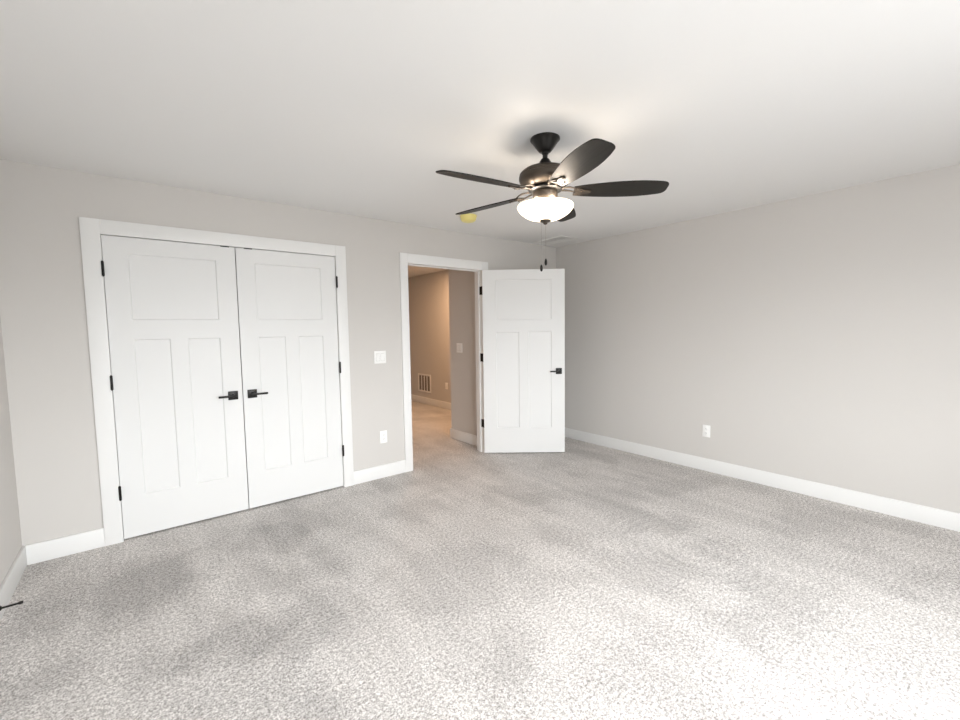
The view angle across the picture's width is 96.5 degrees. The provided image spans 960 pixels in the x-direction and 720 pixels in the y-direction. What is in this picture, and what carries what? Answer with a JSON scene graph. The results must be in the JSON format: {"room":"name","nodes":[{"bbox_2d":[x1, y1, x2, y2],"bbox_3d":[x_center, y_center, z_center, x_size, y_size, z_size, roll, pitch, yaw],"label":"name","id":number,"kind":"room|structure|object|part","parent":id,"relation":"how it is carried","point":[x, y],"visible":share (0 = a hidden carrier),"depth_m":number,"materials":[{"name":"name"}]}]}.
{"room":"empty bedroom","nodes":[
{"label":"empty bedroom","id":0,"kind":"room"},
{"bbox_2d":[0,317,21,585],"bbox_3d":[-1.245,0.172,0.486,0.120,2.420,5.137,-4,5,-38],"label":"wall","id":1,"kind":"structure","parent":0,"point":[10,531],"depth_m":2.43,"materials":[{"name":"grey paint"}]},
{"bbox_2d":[0,601,22,610],"bbox_3d":[-2.331,1.220,2.132,0.081,0.024,0.024,-4,5,-38],"label":"door stop","id":2,"kind":"object","parent":1,"relation":"attached to","point":[19,602],"visible":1,"depth_m":2.13,"materials":[{"name":"black metal"}]},
{"bbox_2d":[0,546,26,620],"bbox_3d":[-1.213,1.310,0.658,0.015,0.124,5.017,-4,5,-38],"label":"baseboard","id":3,"kind":"structure","parent":1,"relation":"attached to","point":[7,588],"depth_m":2.33,"materials":[{"name":"white paint"}]},
{"bbox_2d":[0,159,555,545],"bbox_3d":[-0.992,-0.088,4.044,4.969,2.420,0.120,-4,5,-38],"label":"wall","id":4,"kind":"structure","parent":0,"point":[43,314],"depth_m":2.75,"materials":[{"name":"grey paint"}]},
{"bbox_2d":[25,528,104,564],"bbox_3d":[-2.628,1.182,2.725,0.360,0.124,0.015,-4,5,-38],"label":"baseboard","id":5,"kind":"structure","parent":4,"relation":"attached to","point":[38,552],"depth_m":2.71,"materials":[{"name":"white paint"}]},
{"bbox_2d":[101,235,248,538],"bbox_3d":[-2.131,0.182,3.057,0.766,2.032,0.094,-4,5,-38],"label":"door","id":6,"kind":"structure","parent":4,"relation":"in","point":[176,378],"depth_m":3.04,"materials":[{"name":"white paint"}]},
{"bbox_3d":[-1.889,0.275,3.203,0.115,0.016,0.012,-4,5,-38],"label":"lever","id":7,"kind":"part","parent":6,"relation":"part of","materials":[{"name":"black metal"}]},
{"bbox_3d":[-1.884,0.271,3.269,0.066,0.066,0.009,-4,5,-38],"label":"handle","id":8,"kind":"part","parent":6,"relation":"part of","materials":[{"name":"black metal"}]},
{"bbox_2d":[79,217,353,545],"bbox_3d":[-1.871,0.117,3.342,1.709,2.137,0.139,-4,5,-38],"label":"door frame","id":9,"kind":"structure","parent":4,"relation":"attached to","point":[91,229],"depth_m":2.84,"materials":[{"name":"white paint"}]},
{"bbox_2d":[235,248,343,507],"bbox_3d":[-1.527,0.139,3.537,0.767,2.032,0.094,-4,5,-38],"label":"door","id":10,"kind":"structure","parent":4,"relation":"in","point":[291,366],"depth_m":3.52,"materials":[{"name":"white paint"}]},
{"bbox_3d":[-1.781,0.263,3.351,0.066,0.066,0.009,-4,5,-38],"label":"handle","id":11,"kind":"part","parent":10,"relation":"part of","materials":[{"name":"black metal"}]},
{"bbox_3d":[-1.716,0.263,3.341,0.115,0.016,0.012,-4,5,-38],"label":"lever","id":12,"kind":"part","parent":10,"relation":"part of","materials":[{"name":"black metal"}]},
{"bbox_2d":[354,460,405,484],"bbox_3d":[-0.945,1.061,4.064,0.531,0.124,0.015,-4,5,-38],"label":"baseboard","id":13,"kind":"structure","parent":4,"relation":"attached to","point":[381,471],"depth_m":4.05,"materials":[{"name":"white paint"}]},
{"bbox_2d":[374,351,385,363],"bbox_3d":[-0.934,-0.026,4.010,0.117,0.117,0.012,-4,5,-38],"label":"light switch","id":14,"kind":"object","parent":4,"relation":"attached to","point":[379,356],"visible":1,"depth_m":4.00,"materials":[{"name":"white plastic"}]},
{"bbox_2d":[380,430,386,443],"bbox_3d":[-0.916,0.731,4.072,0.072,0.117,0.009,-4,5,-38],"label":"electrical outlet","id":15,"kind":"object","parent":4,"relation":"attached to","point":[383,434],"visible":1,"depth_m":4.07,"materials":[{"name":"white plastic"}]},
{"bbox_2d":[399,253,487,471],"bbox_3d":[-0.363,0.009,4.542,1.090,2.137,0.139,-4,5,-38],"label":"door frame","id":16,"kind":"structure","parent":4,"relation":"attached to","point":[405,259],"depth_m":4.26,"materials":[{"name":"white paint"}]},
{"bbox_2d":[479,269,564,452],"bbox_3d":[0.469,0.024,4.750,0.930,2.028,0.153,-1,4,1],"label":"door","id":17,"kind":"structure","parent":4,"relation":"in","point":[523,356],"depth_m":4.74,"materials":[{"name":"white paint"}]},
{"bbox_2d":[448,269,476,435],"bbox_3d":[0.310,-0.219,5.593,1.234,2.420,0.683,-4,5,-38],"label":"wall","id":18,"kind":"structure","parent":0,"point":[461,283],"depth_m":5.26,"materials":[{"name":"grey paint"}]},
{"bbox_2d":[456,343,461,352],"bbox_3d":[-0.258,-0.150,5.311,0.012,0.117,0.117,-4,5,-38],"label":"light switch","id":19,"kind":"object","parent":18,"relation":"attached to","point":[459,345],"visible":1,"depth_m":5.30,"materials":[{"name":"white plastic"}]},
{"bbox_2d":[450,428,476,445],"bbox_3d":[-0.165,0.961,5.293,0.015,0.124,0.698,-4,5,-38],"label":"baseboard","id":20,"kind":"structure","parent":18,"relation":"attached to","point":[456,434],"depth_m":5.33,"materials":[{"name":"white paint"}]},
{"bbox_2d":[0,401,959,719],"bbox_3d":[-0.997,1.160,4.260,5.089,0.100,10.620,-4,5,-38],"label":"floor","id":21,"kind":"structure","parent":0,"point":[585,581],"depth_m":2.17,"materials":[{"name":"grey carpet"}]},
{"bbox_2d":[0,0,959,277],"bbox_3d":[-1.034,-1.353,4.079,5.089,0.100,10.620,-4,5,-38],"label":"ceiling","id":22,"kind":"structure","parent":0,"point":[350,107],"depth_m":1.89,"materials":[{"name":"white paint"}]},
{"bbox_2d":[460,213,476,222],"bbox_3d":[-0.105,-1.270,3.853,0.154,0.062,0.154,-4,5,-38],"label":"smoke detector","id":23,"kind":"object","parent":22,"relation":"attached to","point":[466,218],"visible":0.96,"depth_m":3.80,"materials":[{"name":"yellow plastic"}]},
{"bbox_2d":[436,132,668,271],"bbox_3d":[0.319,-0.842,2.339,1.223,0.709,1.234,-4,5,-38],"label":"ceiling fan","id":24,"kind":"object","parent":22,"relation":"hanging from","point":[543,180],"visible":1,"depth_m":2.25,"materials":[{"name":"black wood"}]},
{"bbox_3d":[0.016,-0.896,2.130,0.493,0.039,0.146,-3,5,-31],"label":"blade","id":25,"kind":"part","parent":24,"relation":"part of","materials":[{"name":"brown wood"}]},
{"bbox_3d":[0.054,-0.930,2.596,0.493,0.039,0.146,3,5,41],"label":"blade","id":26,"kind":"part","parent":24,"relation":"part of","materials":[{"name":"brown wood"}]},
{"bbox_3d":[0.183,-0.899,2.233,0.091,0.022,0.073,-3,5,-31],"label":"mounting plate","id":27,"kind":"part","parent":24,"relation":"part of","materials":[{"name":"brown metal"}]},
{"bbox_3d":[0.358,-0.804,2.344,0.304,0.081,0.304,-4,5,-38],"label":"lamp shade","id":28,"kind":"part","parent":24,"relation":"part of","materials":[{"name":"white glass"}]},
{"bbox_3d":[0.401,-0.896,2.140,0.073,0.022,0.091,-2,4,-13],"label":"mounting plate","id":29,"kind":"part","parent":24,"relation":"part of","materials":[{"name":"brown metal"}]},
{"bbox_3d":[0.510,-0.944,2.703,0.146,0.039,0.493,1,4,23],"label":"blade","id":30,"kind":"part","parent":24,"relation":"part of","materials":[{"name":"brown wood"}]},
{"bbox_3d":[0.557,-0.911,2.319,0.091,0.022,0.073,0,4,5],"label":"mounting plate","id":31,"kind":"part","parent":24,"relation":"part of","materials":[{"name":"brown metal"}]},
{"bbox_3d":[0.448,-0.889,1.949,0.146,0.039,0.493,-2,4,-13],"label":"blade","id":32,"kind":"part","parent":24,"relation":"part of","materials":[{"name":"brown wood"}]},
{"bbox_3d":[0.753,-0.919,2.303,0.493,0.039,0.146,0,4,5],"label":"blade","id":33,"kind":"part","parent":24,"relation":"part of","materials":[{"name":"brown wood"}]},
{"bbox_2d":[533,235,577,244],"bbox_3d":[0.873,-1.392,4.993,0.270,0.009,0.450,-4,5,-38],"label":"ceiling vent","id":34,"kind":"object","parent":22,"relation":"in","point":[558,239],"visible":1,"depth_m":4.97,"materials":[{"name":"white metal"}]},
{"bbox_2d":[408,164,959,512],"bbox_3d":[0.946,-0.233,5.666,0.149,2.420,10.520,-4,5,-38],"label":"wall","id":35,"kind":"structure","parent":0,"point":[815,337],"depth_m":3.59,"materials":[{"name":"grey paint"}]},
{"bbox_2d":[418,373,430,392],"bbox_3d":[-1.053,0.437,8.110,0.010,0.344,0.450,-4,5,-38],"label":"air vent","id":36,"kind":"object","parent":35,"relation":"in","point":[424,380],"visible":1,"depth_m":8.10,"materials":[{"name":"white metal"}]},
{"bbox_2d":[411,394,450,409],"bbox_3d":[-0.924,0.779,7.975,0.015,0.124,4.480,-4,5,-38],"label":"baseboard","id":37,"kind":"structure","parent":35,"relation":"attached to","point":[446,405],"depth_m":7.93,"materials":[{"name":"white paint"}]},
{"bbox_2d":[702,425,709,437],"bbox_3d":[2.177,0.683,4.121,0.009,0.117,0.072,-4,5,-38],"label":"electrical outlet","id":38,"kind":"object","parent":35,"relation":"attached to","point":[706,428],"visible":1,"depth_m":4.12,"materials":[{"name":"white plastic"}]},
{"bbox_2d":[565,427,959,531],"bbox_3d":[2.563,1.039,3.663,0.015,0.124,5.017,-4,5,-38],"label":"baseboard","id":39,"kind":"structure","parent":35,"relation":"attached to","point":[941,518],"depth_m":3.58,"materials":[{"name":"white paint"}]}
]}

